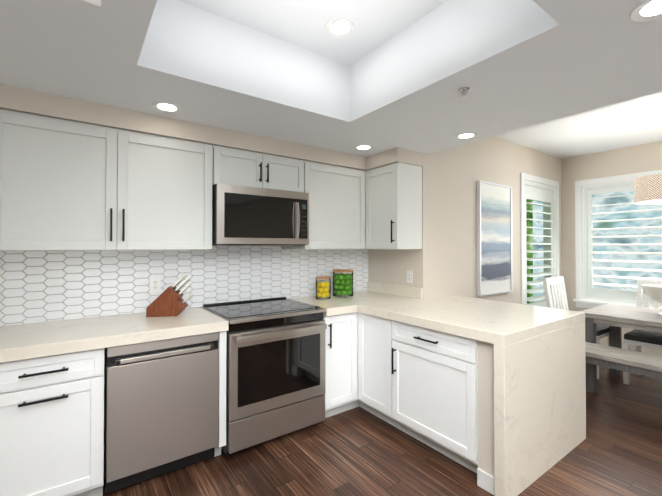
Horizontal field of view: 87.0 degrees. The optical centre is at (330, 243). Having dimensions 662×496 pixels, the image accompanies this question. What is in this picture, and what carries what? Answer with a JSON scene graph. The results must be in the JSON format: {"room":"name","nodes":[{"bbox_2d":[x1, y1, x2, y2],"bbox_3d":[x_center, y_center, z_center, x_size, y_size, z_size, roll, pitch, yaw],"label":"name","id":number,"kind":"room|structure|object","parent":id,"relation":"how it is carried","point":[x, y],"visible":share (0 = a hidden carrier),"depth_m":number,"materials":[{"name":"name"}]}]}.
{"room":"dining room and kitchen","nodes":[
{"label":"dining room and kitchen","id":0,"kind":"room"},
{"bbox_2d":[0,84,422,170],"bbox_3d":[-0.874,-0.781,2.445,3.700,0.123,0.752,0,-1,-36],"label":"soffit","id":1,"kind":"structure","parent":0,"point":[17,99],"depth_m":2.38,"materials":[{"name":"beige paint"}]},
{"bbox_2d":[0,0,661,156],"bbox_3d":[0.396,-1.091,0.746,3.770,0.460,5.000,0,-1,-36],"label":"ceiling","id":2,"kind":"structure","parent":0,"point":[385,75],"depth_m":1.88,"materials":[{"name":"white paint"}]},
{"bbox_2d":[83,0,100,5],"bbox_3d":[-0.891,-0.851,1.083,0.300,0.012,0.175,0,-1,-36],"label":"ceiling vent","id":3,"kind":"object","parent":2,"relation":"in","point":[97,2],"visible":0.86,"depth_m":1.22,"materials":[{"name":"white"}]},
{"bbox_2d":[152,102,181,112],"bbox_3d":[-1.017,-0.845,2.166,0.170,0.010,0.170,0,-1,-36],"label":"recessed light","id":4,"kind":"object","parent":2,"relation":"in","point":[169,107],"visible":1,"depth_m":2.17,"materials":[{"name":"white"}]},
{"bbox_2d":[325,18,354,37],"bbox_3d":[0.052,-1.236,2.003,0.170,0.010,0.170,0,-1,-36],"label":"recessed light","id":5,"kind":"object","parent":2,"relation":"in","point":[340,27],"visible":1,"depth_m":2.00,"materials":[{"name":"white"}]},
{"bbox_2d":[354,145,372,150],"bbox_3d":[0.286,-0.835,3.043,0.170,0.010,0.170,0,-1,-36],"label":"recessed light","id":6,"kind":"object","parent":2,"relation":"in","point":[363,147],"visible":1,"depth_m":3.04,"materials":[{"name":"white"}]},
{"bbox_2d":[458,87,470,96],"bbox_3d":[0.734,-0.830,1.924,0.068,0.037,0.068,0,-1,-36],"label":"sprinkler","id":7,"kind":"object","parent":2,"relation":"attached to","point":[463,90],"visible":1,"depth_m":1.91,"materials":[{"name":"silver metal"}]},
{"bbox_2d":[455,132,477,139],"bbox_3d":[1.054,-0.839,2.721,0.170,0.010,0.170,0,-1,-36],"label":"recessed light","id":8,"kind":"object","parent":2,"relation":"in","point":[465,135],"visible":1,"depth_m":2.71,"materials":[{"name":"white"}]},
{"bbox_2d":[630,0,661,21],"bbox_3d":[1.185,-0.854,1.254,0.170,0.010,0.170,0,-1,-36],"label":"recessed light","id":9,"kind":"object","parent":2,"relation":"in","point":[647,10],"visible":1,"depth_m":1.28,"materials":[{"name":"white"}]},
{"bbox_2d":[103,366,661,495],"bbox_3d":[1.592,1.458,1.581,7.020,0.100,5.300,0,-1,-36],"label":"floor","id":10,"kind":"structure","parent":0,"point":[360,451],"depth_m":2.23,"materials":[{"name":"brown wood"}]},
{"bbox_2d":[0,348,104,495],"bbox_3d":[-1.591,0.986,1.964,0.500,0.853,0.658,0,-1,-36],"label":"base cabinet","id":11,"kind":"object","parent":10,"relation":"on","point":[52,425],"visible":0.96,"depth_m":1.76,"materials":[{"name":"white wood"}]},
{"bbox_2d":[0,307,228,362],"bbox_3d":[-1.565,0.528,1.993,1.766,0.060,0.652,0,-1,-36],"label":"countertop","id":12,"kind":"structure","parent":11,"relation":"on","point":[34,340],"depth_m":1.99,"materials":[{"name":"stone"}]},
{"bbox_2d":[146,274,193,316],"bbox_3d":[-1.120,0.358,2.444,0.288,0.286,0.110,0,-1,-8],"label":"knife block","id":13,"kind":"object","parent":12,"relation":"on","point":[169,301],"visible":1,"depth_m":2.39,"materials":[{"name":"brown wood"}]},
{"bbox_2d":[104,332,218,493],"bbox_3d":[-1.139,0.990,2.297,0.608,0.853,0.647,0,-1,-36],"label":"dishwasher","id":14,"kind":"object","parent":10,"relation":"on","point":[161,407],"visible":0.85,"depth_m":2.03,"materials":[{"name":"silver metal"}]},
{"bbox_2d":[214,331,226,456],"bbox_3d":[-0.879,0.992,2.503,0.046,0.853,0.617,0,-1,-36],"label":"strip","id":15,"kind":"object","parent":10,"relation":"on","point":[222,385],"visible":0.35,"depth_m":2.25,"materials":[{"name":"white wood"}]},
{"bbox_2d":[201,297,326,454],"bbox_3d":[-0.517,0.952,2.701,0.758,0.936,0.699,0,-1,-36],"label":"range","id":16,"kind":"object","parent":10,"relation":"on","point":[275,367],"visible":0.94,"depth_m":2.44,"materials":[{"name":"silver metal"}]},
{"bbox_2d":[323,312,400,429],"bbox_3d":[0.289,0.998,3.107,1.011,0.853,1.002,0,-1,-36],"label":"base cabinet","id":17,"kind":"object","parent":10,"relation":"on","point":[358,359],"visible":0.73,"depth_m":2.80,"materials":[{"name":"white wood"}]},
{"bbox_2d":[288,296,355,315],"bbox_3d":[-0.109,0.539,3.040,0.286,0.060,0.654,0,-1,-36],"label":"countertop","id":18,"kind":"structure","parent":17,"relation":"on","point":[333,306],"depth_m":2.89,"materials":[{"name":"stone"}]},
{"bbox_2d":[320,282,585,495],"bbox_3d":[0.836,0.916,2.962,1.160,1.015,1.877,0,-1,-36],"label":"countertop","id":19,"kind":"structure","parent":17,"relation":"on","point":[539,394],"depth_m":2.20,"materials":[{"name":"stone"}]},
{"bbox_2d":[315,272,330,299],"bbox_3d":[-0.072,0.387,3.210,0.142,0.245,0.142,0,-1,-36],"label":"jar","id":20,"kind":"object","parent":19,"relation":"on","point":[323,290],"visible":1,"depth_m":3.19,"materials":[{"name":"clear glass"}]},
{"bbox_2d":[333,269,353,296],"bbox_3d":[0.117,0.385,3.383,0.202,0.254,0.202,0,-1,-36],"label":"jar","id":21,"kind":"object","parent":19,"relation":"on","point":[342,283],"visible":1,"depth_m":3.33,"materials":[{"name":"clear glass"}]},
{"bbox_2d":[392,320,477,472],"bbox_3d":[0.905,0.992,2.507,0.707,0.853,0.683,0,-1,-36],"label":"base cabinet","id":22,"kind":"object","parent":10,"relation":"on","point":[435,389],"visible":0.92,"depth_m":2.28,"materials":[{"name":"white wood"}]},
{"bbox_2d":[543,276,609,378],"bbox_3d":[2.844,0.921,4.024,0.480,1.027,0.542,0,-1,-36],"label":"chair","id":23,"kind":"object","parent":10,"relation":"on","point":[602,330],"visible":0.33,"depth_m":4.14,"materials":[{"name":"white wood"}]},
{"bbox_2d":[579,303,661,392],"bbox_3d":[3.236,1.044,3.016,0.900,0.760,1.600,0,-1,-36],"label":"dining table","id":24,"kind":"object","parent":10,"relation":"on","point":[615,317],"visible":0.88,"depth_m":3.34,"materials":[{"name":"grey wood"}]},
{"bbox_2d":[642,284,661,315],"bbox_3d":[3.116,0.528,3.206,0.390,0.273,0.390,0,-1,-36],"label":"bowl","id":25,"kind":"object","parent":24,"relation":"on","point":[653,291],"visible":1,"depth_m":3.20,"materials":[{"name":"white ceramic"}]},
{"bbox_2d":[585,342,661,379],"bbox_3d":[2.613,1.173,2.708,0.370,0.495,1.530,0,-1,-36],"label":"bench","id":26,"kind":"object","parent":10,"relation":"on","point":[636,362],"depth_m":2.85,"materials":[{"name":"grey wood"}]},
{"bbox_2d":[623,280,661,384],"bbox_3d":[3.337,0.915,3.522,0.542,1.027,0.480,0,-1,-36],"label":"chair","id":27,"kind":"object","parent":10,"relation":"on","point":[642,338],"depth_m":3.54,"materials":[{"name":"white wood"}]},
{"bbox_2d":[368,153,433,298],"bbox_3d":[0.688,0.069,3.561,0.150,2.720,0.754,0,-1,-36],"label":"wall","id":28,"kind":"structure","parent":0,"point":[390,266],"depth_m":3.29,"materials":[{"name":"beige paint"}]},
{"bbox_2d":[407,271,412,282],"bbox_3d":[0.750,0.319,3.334,0.008,0.115,0.070,0,-1,-36],"label":"outlet","id":29,"kind":"object","parent":28,"relation":"attached to","point":[409,276],"visible":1,"depth_m":3.33,"materials":[{"name":"white plastic"}]},
{"bbox_2d":[477,340,493,475],"bbox_3d":[0.939,0.993,2.611,0.782,0.853,1.061,0,-1,-36],"label":"wall","id":30,"kind":"structure","parent":0,"point":[485,406],"depth_m":2.01,"materials":[{"name":"beige paint"}]},
{"bbox_2d":[477,468,493,494],"bbox_3d":[0.891,1.363,1.992,0.014,0.100,0.117,0,-1,-36],"label":"baseboard","id":31,"kind":"structure","parent":30,"relation":"attached to","point":[485,480],"depth_m":1.99,"materials":[{"name":"white wood"}]},
{"bbox_2d":[433,136,562,308],"bbox_3d":[2.151,0.076,4.242,3.020,2.720,0.150,0,-1,-36],"label":"wall","id":32,"kind":"structure","parent":0,"point":[460,171],"depth_m":3.65,"materials":[{"name":"beige paint"}]},
{"bbox_2d":[477,180,511,295],"bbox_3d":[1.838,-0.052,3.900,0.670,1.230,0.038,0,-1,-36],"label":"framed art","id":33,"kind":"object","parent":32,"relation":"attached to","point":[494,238],"visible":1,"depth_m":3.87,"materials":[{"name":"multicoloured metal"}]},
{"bbox_2d":[520,172,559,308],"bbox_3d":[2.719,0.076,4.633,1.070,1.880,0.180,0,-1,-36],"label":"window shutter","id":34,"kind":"object","parent":32,"relation":"attached to","point":[540,189],"visible":0.67,"depth_m":4.61,"materials":[{"name":"white wood"}]},
{"bbox_2d":[496,92,661,158],"bbox_3d":[3.342,-1.268,2.406,2.950,0.070,4.246,0,-1,-36],"label":"ceiling","id":35,"kind":"structure","parent":0,"point":[634,122],"depth_m":3.80,"materials":[{"name":"white paint"}]},
{"bbox_2d":[634,173,661,204],"bbox_3d":[3.127,-0.805,3.204,0.520,0.840,0.520,0,-1,-36],"label":"pendant lamp","id":36,"kind":"object","parent":35,"relation":"hanging from","point":[648,190],"visible":1,"depth_m":3.17,"materials":[{"name":"beige fabric"}]},
{"bbox_2d":[562,141,661,355],"bbox_3d":[4.644,0.066,3.237,0.150,2.720,4.396,0,-1,-36],"label":"wall","id":37,"kind":"structure","parent":0,"point":[647,157],"depth_m":4.72,"materials":[{"name":"beige paint"}]},
{"bbox_2d":[573,170,661,308],"bbox_3d":[4.003,0.000,4.085,0.200,1.740,1.970,0,-1,-36],"label":"window shutters","id":38,"kind":"object","parent":37,"relation":"attached to","point":[588,295],"visible":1,"depth_m":4.60,"materials":[{"name":"white wood"}]},
{"bbox_3d":[-1.138,0.061,2.802,4.000,2.720,0.150,0,-1,-36],"label":"wall","id":39,"kind":"structure","parent":0,"visible":0},
{"bbox_2d":[0,109,212,250],"bbox_3d":[-1.413,-0.337,2.284,1.179,0.762,0.370,0,-1,-36],"label":"upper cabinet","id":40,"kind":"object","parent":39,"relation":"attached to","point":[68,185],"visible":1,"depth_m":2.12,"materials":[{"name":"white wood"}]},
{"bbox_2d":[0,245,367,325],"bbox_3d":[-1.091,0.248,2.736,3.696,0.514,0.008,0,-1,-36],"label":"tile backsplash","id":41,"kind":"structure","parent":39,"relation":"attached to","point":[46,286],"depth_m":2.54,"materials":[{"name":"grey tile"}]},
{"bbox_2d":[150,277,160,292],"bbox_3d":[-1.297,0.306,2.576,0.070,0.115,0.008,0,-1,-36],"label":"outlet","id":42,"kind":"object","parent":41,"relation":"attached to","point":[155,284],"visible":1,"depth_m":2.57,"materials":[{"name":"white plastic"}]},
{"bbox_2d":[212,145,303,191],"bbox_3d":[-0.621,-0.568,2.857,0.765,0.288,0.370,0,-1,-36],"label":"upper cabinet","id":43,"kind":"object","parent":39,"relation":"attached to","point":[233,166],"visible":0.83,"depth_m":2.71,"materials":[{"name":"white wood"}]},
{"bbox_2d":[212,183,308,244],"bbox_3d":[-0.593,-0.203,2.818,0.762,0.436,0.435,0,-1,-36],"label":"microwave","id":44,"kind":"object","parent":43,"relation":"attached to","point":[244,215],"visible":0.96,"depth_m":2.63,"materials":[{"name":"silver metal"}]},
{"bbox_2d":[286,160,421,248],"bbox_3d":[0.213,-0.327,3.225,1.013,0.762,0.745,0,-1,-36],"label":"upper cabinet","id":45,"kind":"object","parent":39,"relation":"attached to","point":[374,208],"visible":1,"depth_m":3.15,"materials":[{"name":"white wood"}]},
{"label":"outside","id":46,"kind":"structure","parent":0,"visible":0},
{"bbox_2d":[526,199,532,302],"bbox_3d":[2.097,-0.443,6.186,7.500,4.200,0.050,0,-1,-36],"label":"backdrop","id":47,"kind":"structure","parent":46,"point":[529,215],"depth_m":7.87,"materials":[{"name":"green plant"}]},
{"bbox_2d":[533,191,661,301],"bbox_3d":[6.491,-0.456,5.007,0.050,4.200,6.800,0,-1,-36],"label":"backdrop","id":48,"kind":"structure","parent":46,"point":[631,215],"depth_m":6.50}
]}

